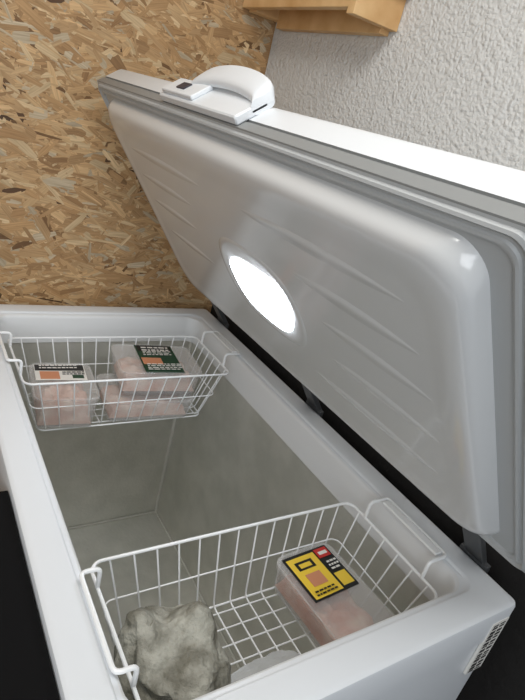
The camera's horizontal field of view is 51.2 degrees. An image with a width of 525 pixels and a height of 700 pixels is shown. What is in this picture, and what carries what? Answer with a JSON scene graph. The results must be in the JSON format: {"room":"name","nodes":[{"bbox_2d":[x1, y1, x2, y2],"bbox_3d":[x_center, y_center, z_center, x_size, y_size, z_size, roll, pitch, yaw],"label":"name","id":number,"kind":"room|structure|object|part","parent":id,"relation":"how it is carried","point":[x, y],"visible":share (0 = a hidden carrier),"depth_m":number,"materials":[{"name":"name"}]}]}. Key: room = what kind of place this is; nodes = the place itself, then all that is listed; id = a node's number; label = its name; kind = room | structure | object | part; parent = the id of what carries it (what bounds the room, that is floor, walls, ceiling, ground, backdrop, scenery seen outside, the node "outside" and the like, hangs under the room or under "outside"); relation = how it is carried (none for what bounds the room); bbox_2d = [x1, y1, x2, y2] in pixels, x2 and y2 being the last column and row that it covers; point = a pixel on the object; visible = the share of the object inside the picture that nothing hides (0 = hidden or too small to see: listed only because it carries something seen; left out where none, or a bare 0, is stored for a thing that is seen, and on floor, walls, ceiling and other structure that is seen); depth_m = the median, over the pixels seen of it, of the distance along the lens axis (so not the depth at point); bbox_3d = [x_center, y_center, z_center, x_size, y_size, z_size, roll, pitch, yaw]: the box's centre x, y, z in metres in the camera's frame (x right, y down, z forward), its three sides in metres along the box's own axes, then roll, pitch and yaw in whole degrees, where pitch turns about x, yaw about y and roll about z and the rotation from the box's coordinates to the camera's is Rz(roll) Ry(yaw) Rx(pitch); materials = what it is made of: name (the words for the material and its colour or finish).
{"room":"utility room","nodes":[
{"label":"utility room","id":0,"kind":"room"},
{"bbox_2d":[0,0,275,312],"bbox_3d":[-1.198,-0.466,1.027,2.680,2.500,0.022,-1,28,-34],"label":"wall","id":1,"kind":"structure","parent":0,"point":[79,227],"depth_m":1.47,"materials":[{"name":"brown wood"}]},
{"bbox_2d":[265,0,524,170],"bbox_3d":[0.658,0.156,0.737,0.060,2.500,2.960,-1,28,-34],"label":"wall","id":2,"kind":"structure","parent":0,"point":[451,76],"depth_m":1.13,"materials":[{"name":"white paint"}]},
{"bbox_2d":[243,0,405,36],"bbox_3d":[0.126,-0.839,1.324,0.132,0.100,0.525,-1,28,-34],"label":"wooden wall shelf","id":3,"kind":"object","parent":2,"relation":"attached to","point":[348,17],"visible":1,"depth_m":1.29,"materials":[{"name":"brown wood"}]},
{"bbox_3d":[0.080,-0.848,1.315,0.022,0.050,0.479,-1,28,-34],"label":"rail","id":4,"kind":"part","parent":3,"relation":"part of","materials":[{"name":"brown wood"}]},
{"bbox_2d":[211,305,524,699],"bbox_3d":[0.430,0.859,1.044,0.009,0.899,2.799,-1,28,-34],"label":"trim","id":5,"kind":"structure","parent":2,"relation":"attached to","point":[501,676],"depth_m":1.05,"materials":[{"name":"black paint"}]},
{"bbox_3d":[-0.760,1.323,0.493,2.740,0.060,2.960,-1,28,-34],"label":"floor","id":6,"kind":"structure","parent":0,"visible":0},
{"bbox_2d":[0,491,59,699],"bbox_3d":[-0.545,0.791,0.622,0.534,0.888,0.740,-1,28,-34],"label":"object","id":7,"kind":"object","parent":6,"relation":"on","point":[26,672],"visible":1,"depth_m":0.67,"materials":[{"name":"black"}]},
{"bbox_2d":[0,65,524,699],"bbox_3d":[-0.191,0.246,1.196,0.713,1.568,1.242,-1,28,-34],"label":"chest freezer","id":8,"kind":"object","parent":6,"relation":"on","point":[384,274],"visible":0.98,"depth_m":0.90,"materials":[{"name":"white metal"}]},
{"bbox_2d":[0,331,239,430],"bbox_3d":[-0.364,0.065,1.439,0.597,0.188,0.235,-1,28,-34],"label":"wire basket","id":9,"kind":"object","parent":8,"relation":"in","point":[232,348],"visible":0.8,"depth_m":1.42,"materials":[{"name":"white metal"}]},
{"bbox_2d":[32,364,90,424],"bbox_3d":[-0.495,0.110,1.356,0.150,0.095,0.180,2,26,-28],"label":"tray","id":10,"kind":"object","parent":9,"relation":"in","point":[47,372],"visible":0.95,"depth_m":1.33,"materials":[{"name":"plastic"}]},
{"bbox_2d":[99,385,185,417],"bbox_3d":[-0.319,0.125,1.472,0.235,0.062,0.155,1,27,-30],"label":"tray","id":11,"kind":"object","parent":9,"relation":"in","point":[112,394],"visible":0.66,"depth_m":1.44,"materials":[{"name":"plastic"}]},
{"bbox_2d":[113,345,193,390],"bbox_3d":[-0.290,0.049,1.479,0.220,0.082,0.165,2,26,-27],"label":"tray","id":12,"kind":"object","parent":11,"relation":"on","point":[154,361],"visible":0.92,"depth_m":1.45,"materials":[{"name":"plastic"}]},
{"bbox_3d":[-0.132,-0.455,0.954,0.044,0.008,0.130,-34,41,-13],"label":"handle plate","id":13,"kind":"part","parent":8,"relation":"part of","materials":[{"name":"white plastic"}]},
{"bbox_3d":[-0.089,-0.414,0.907,0.062,0.015,0.300,-34,41,-13],"label":"handle","id":14,"kind":"part","parent":8,"relation":"part of","materials":[{"name":"white plastic"}]},
{"bbox_3d":[-0.145,-0.146,1.661,0.012,0.164,0.040,-34,41,-13],"label":"hinge arm","id":15,"kind":"part","parent":8,"relation":"part of","materials":[{"name":"grey metal"}]},
{"bbox_3d":[-0.137,-0.036,1.735,0.012,0.126,0.060,-1,28,-34],"label":"hinge plate","id":16,"kind":"part","parent":8,"relation":"part of","materials":[{"name":"grey metal"}]},
{"bbox_2d":[79,497,446,699],"bbox_3d":[0.016,0.410,0.883,0.597,0.188,0.248,-1,28,-34],"label":"wire basket","id":17,"kind":"object","parent":8,"relation":"in","point":[389,503],"visible":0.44,"depth_m":0.95,"materials":[{"name":"white metal"}]},
{"bbox_2d":[114,601,230,699],"bbox_3d":[-0.128,0.436,0.770,0.167,0.127,0.178,-1,28,-34],"label":"bag","id":18,"kind":"object","parent":17,"relation":"in","point":[177,651],"visible":0.92,"depth_m":0.74,"materials":[{"name":"grey plastic"}]},
{"bbox_2d":[231,650,300,682],"bbox_3d":[0.008,0.510,0.860,0.174,0.009,0.063,-1,28,-34],"label":"packet","id":19,"kind":"object","parent":17,"relation":"in","point":[274,658],"visible":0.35,"depth_m":0.87,"materials":[{"name":"white plastic"}]},
{"bbox_2d":[275,545,373,645],"bbox_3d":[0.122,0.452,0.979,0.134,0.074,0.210,-4,29,-37],"label":"package","id":20,"kind":"object","parent":17,"relation":"in","point":[317,584],"visible":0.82,"depth_m":0.97,"materials":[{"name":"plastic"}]},
{"bbox_3d":[0.106,0.082,1.293,0.012,0.164,0.040,-34,41,-13],"label":"hinge arm","id":21,"kind":"part","parent":8,"relation":"part of","materials":[{"name":"grey metal"}]},
{"bbox_3d":[0.114,0.192,1.367,0.012,0.126,0.060,-1,28,-34],"label":"hinge plate","id":22,"kind":"part","parent":8,"relation":"part of","materials":[{"name":"grey metal"}]},
{"bbox_3d":[0.357,0.310,0.926,0.012,0.164,0.040,-34,41,-13],"label":"hinge arm","id":23,"kind":"part","parent":8,"relation":"part of","materials":[{"name":"grey metal"}]},
{"bbox_3d":[0.365,0.420,1.000,0.012,0.126,0.060,-1,28,-34],"label":"hinge plate","id":24,"kind":"part","parent":8,"relation":"part of","materials":[{"name":"grey metal"}]}
]}

